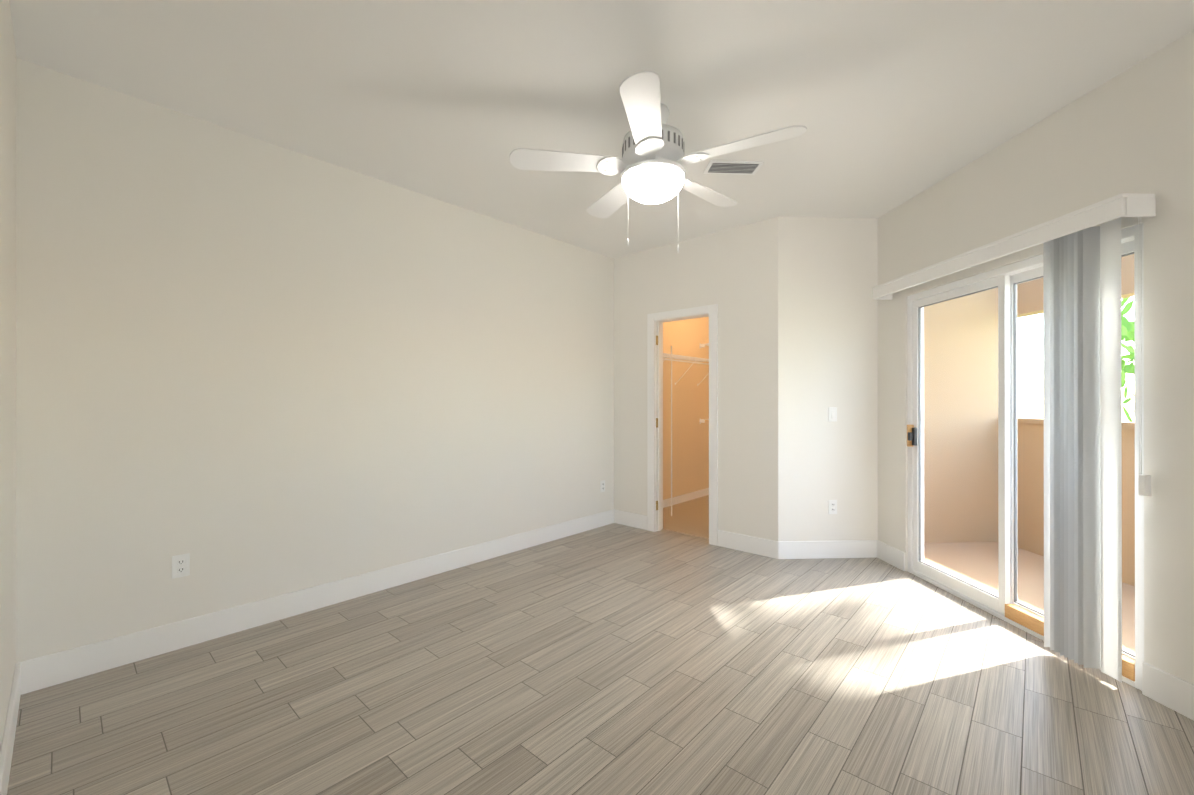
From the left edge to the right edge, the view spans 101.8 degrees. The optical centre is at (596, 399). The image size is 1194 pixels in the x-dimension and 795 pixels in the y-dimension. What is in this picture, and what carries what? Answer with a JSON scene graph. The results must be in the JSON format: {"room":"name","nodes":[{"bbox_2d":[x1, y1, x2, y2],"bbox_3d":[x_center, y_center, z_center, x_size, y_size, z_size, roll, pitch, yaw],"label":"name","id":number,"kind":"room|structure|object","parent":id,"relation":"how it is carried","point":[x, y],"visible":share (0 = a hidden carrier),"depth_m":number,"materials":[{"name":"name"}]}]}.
{"room":"empty bedroom","nodes":[
{"label":"empty bedroom","id":0,"kind":"room"},
{"bbox_2d":[0,0,16,750],"bbox_3d":[-1.611,-0.102,1.202,2.733,2.740,0.120,0,0,42],"label":"wall","id":1,"kind":"structure","parent":0,"point":[8,83],"depth_m":1.75,"materials":[{"name":"white paint"}]},
{"bbox_2d":[16,58,708,662],"bbox_3d":[-0.791,-0.098,4.056,0.120,2.740,8.090,0,0,42],"label":"wall","id":2,"kind":"structure","parent":0,"point":[248,368],"depth_m":2.75,"materials":[{"name":"white paint"}]},
{"bbox_2d":[172,553,189,578],"bbox_3d":[-2.128,0.849,2.480,0.010,0.114,0.070,0,0,42],"label":"electrical outlet","id":3,"kind":"object","parent":2,"relation":"attached to","point":[180,565],"visible":1,"depth_m":2.48,"materials":[{"name":"white plastic"}]},
{"bbox_2d":[0,488,1193,794],"bbox_3d":[0.649,1.200,2.752,3.765,0.140,7.850,0,0,42],"label":"baseboard","id":4,"kind":"structure","parent":2,"relation":"attached to","point":[1158,685],"depth_m":2.79,"materials":[{"name":"white wood"}]},
{"bbox_2d":[600,480,604,491],"bbox_3d":[0.059,0.873,4.897,0.010,0.114,0.070,0,0,42],"label":"electrical outlet","id":5,"kind":"object","parent":2,"relation":"attached to","point":[602,486],"visible":1,"depth_m":4.89,"materials":[{"name":"white plastic"}]},
{"bbox_2d":[663,343,708,515],"bbox_3d":[1.240,0.263,5.981,0.308,2.007,2.234,0,0,42],"label":"closet shelf","id":6,"kind":"object","parent":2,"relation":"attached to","point":[681,358],"visible":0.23,"depth_m":5.53,"materials":[{"name":"white metal"}]},
{"bbox_2d":[7,523,1193,794],"bbox_3d":[0.005,1.319,2.039,4.004,0.100,6.170,0,0,42],"label":"floor","id":7,"kind":"structure","parent":0,"point":[615,659],"depth_m":2.06,"materials":[{"name":"wood"}]},
{"bbox_2d":[9,0,1193,258],"bbox_3d":[0.005,-1.546,2.043,4.004,0.150,6.170,0,0,42],"label":"ceiling","id":8,"kind":"structure","parent":0,"point":[889,104],"depth_m":2.23,"materials":[{"name":"white paint"}]},
{"bbox_2d":[509,71,806,252],"bbox_3d":[0.329,-1.111,2.498,1.382,0.720,1.355,0,0,42],"label":"ceiling fan","id":9,"kind":"object","parent":8,"relation":"hanging from","point":[649,167],"visible":1,"depth_m":2.37,"materials":[{"name":"white"}]},
{"bbox_2d":[703,160,763,174],"bbox_3d":[0.859,-1.462,3.064,0.340,0.015,0.170,0,0,-3],"label":"ceiling vent","id":10,"kind":"object","parent":8,"relation":"in","point":[734,167],"visible":1,"depth_m":3.05,"materials":[{"name":"white metal"}]},
{"bbox_2d":[663,495,708,538],"bbox_3d":[1.687,1.320,5.548,1.790,0.108,2.550,0,0,42],"label":"floor","id":11,"kind":"structure","parent":0,"point":[690,517],"depth_m":5.22,"materials":[{"name":"beige tile"}]},
{"bbox_2d":[614,217,777,540],"bbox_3d":[0.810,-0.098,4.543,1.840,2.740,0.120,0,0,42],"label":"wall","id":12,"kind":"structure","parent":0,"point":[732,273],"depth_m":4.18,"materials":[{"name":"white paint"}]},
{"bbox_2d":[647,304,717,545],"bbox_3d":[0.816,0.218,4.528,0.750,2.108,0.143,0,0,42],"label":"door frame","id":13,"kind":"structure","parent":12,"relation":"attached to","point":[655,321],"depth_m":4.68,"materials":[{"name":"white wood"}]},
{"bbox_2d":[778,217,877,540],"bbox_3d":[1.918,-0.099,3.965,0.940,2.740,0.120,0,0,-3],"label":"wall","id":14,"kind":"structure","parent":0,"point":[827,317],"depth_m":3.90,"materials":[{"name":"white paint"}]},
{"bbox_2d":[828,407,836,420],"bbox_3d":[1.896,0.116,3.900,0.052,0.114,0.052,0,0,42],"label":"light switch","id":15,"kind":"object","parent":14,"relation":"attached to","point":[832,413],"visible":1,"depth_m":3.90,"materials":[{"name":"white plastic"}]},
{"bbox_2d":[828,500,836,513],"bbox_3d":[1.896,0.861,3.897,0.070,0.114,0.010,0,0,-3],"label":"electrical outlet","id":16,"kind":"object","parent":14,"relation":"attached to","point":[832,506],"visible":1,"depth_m":3.90,"materials":[{"name":"white plastic"}]},
{"bbox_2d":[878,30,1193,683],"bbox_3d":[2.382,-0.100,2.892,0.120,2.740,2.310,0,0,-3],"label":"wall","id":17,"kind":"structure","parent":0,"point":[1130,130],"depth_m":2.15,"materials":[{"name":"white paint"}]},
{"bbox_2d":[873,193,1155,299],"bbox_3d":[2.246,-0.824,2.898,0.149,0.096,1.705,0,0,-3],"label":"valance","id":18,"kind":"object","parent":17,"relation":"attached to","point":[1126,205],"visible":1,"depth_m":2.43,"materials":[{"name":"white"}]},
{"bbox_2d":[1138,217,1150,495],"bbox_3d":[2.333,-0.197,2.066,0.037,1.212,0.037,0,0,42],"label":"blind cord","id":19,"kind":"object","parent":18,"relation":"hanging from","point":[1144,484],"visible":0.9,"depth_m":2.06,"materials":[{"name":"white plastic"}]},
{"bbox_2d":[907,223,1143,690],"bbox_3d":[2.364,0.251,2.845,0.138,2.038,1.497,0,0,-3],"label":"sliding patio door","id":20,"kind":"structure","parent":17,"relation":"in","point":[1006,605],"depth_m":2.80,"materials":[{"name":"white"}]},
{"bbox_2d":[1043,217,1121,682],"bbox_3d":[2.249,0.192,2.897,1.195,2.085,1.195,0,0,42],"label":"vertical blinds","id":21,"kind":"object","parent":17,"relation":"attached to","point":[1082,457],"visible":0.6,"depth_m":2.24,"materials":[{"name":"white"}]},
{"bbox_2d":[1017,254,1133,317],"bbox_3d":[3.851,-1.240,2.852,0.150,0.980,3.200,0,0,-3],"label":"header beam","id":22,"kind":"structure","parent":0,"point":[1035,303],"depth_m":4.09,"materials":[{"name":"beige paint"}]},
{"label":"outside","id":23,"kind":"structure","parent":0,"visible":0},
{"bbox_3d":[7.238,4.523,5.382,70.000,0.100,70.000,0,0,42],"label":"ground","id":24,"kind":"structure","parent":23,"visible":0},
{"bbox_2d":[1121,297,1134,421],"bbox_3d":[8.071,0.898,6.716,2.684,7.154,2.635,0,0,42],"label":"tree","id":25,"kind":"object","parent":24,"relation":"on","point":[1127,326],"depth_m":7.28,"materials":[{"name":"green plant"}]},
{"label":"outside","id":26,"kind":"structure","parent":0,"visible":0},
{"bbox_2d":[924,542,1134,653],"bbox_3d":[3.181,1.385,2.939,1.480,0.170,3.450,0,0,-3],"label":"floor","id":27,"kind":"structure","parent":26,"point":[953,557],"depth_m":3.68,"materials":[{"name":"beige concrete"}]},
{"bbox_2d":[924,288,997,542],"bbox_3d":[3.101,-0.128,4.540,1.480,3.200,0.250,0,0,-3],"label":"wall","id":28,"kind":"structure","parent":27,"relation":"on","point":[964,376],"depth_m":4.43,"materials":[{"name":"beige paint"}]},
{"bbox_2d":[1017,418,1134,585],"bbox_3d":[3.541,0.814,2.505,2.397,1.310,3.323,0,0,42],"label":"parapet","id":29,"kind":"object","parent":27,"relation":"on","point":[1032,537],"depth_m":4.08,"materials":[{"name":"beige paint"}]}
]}

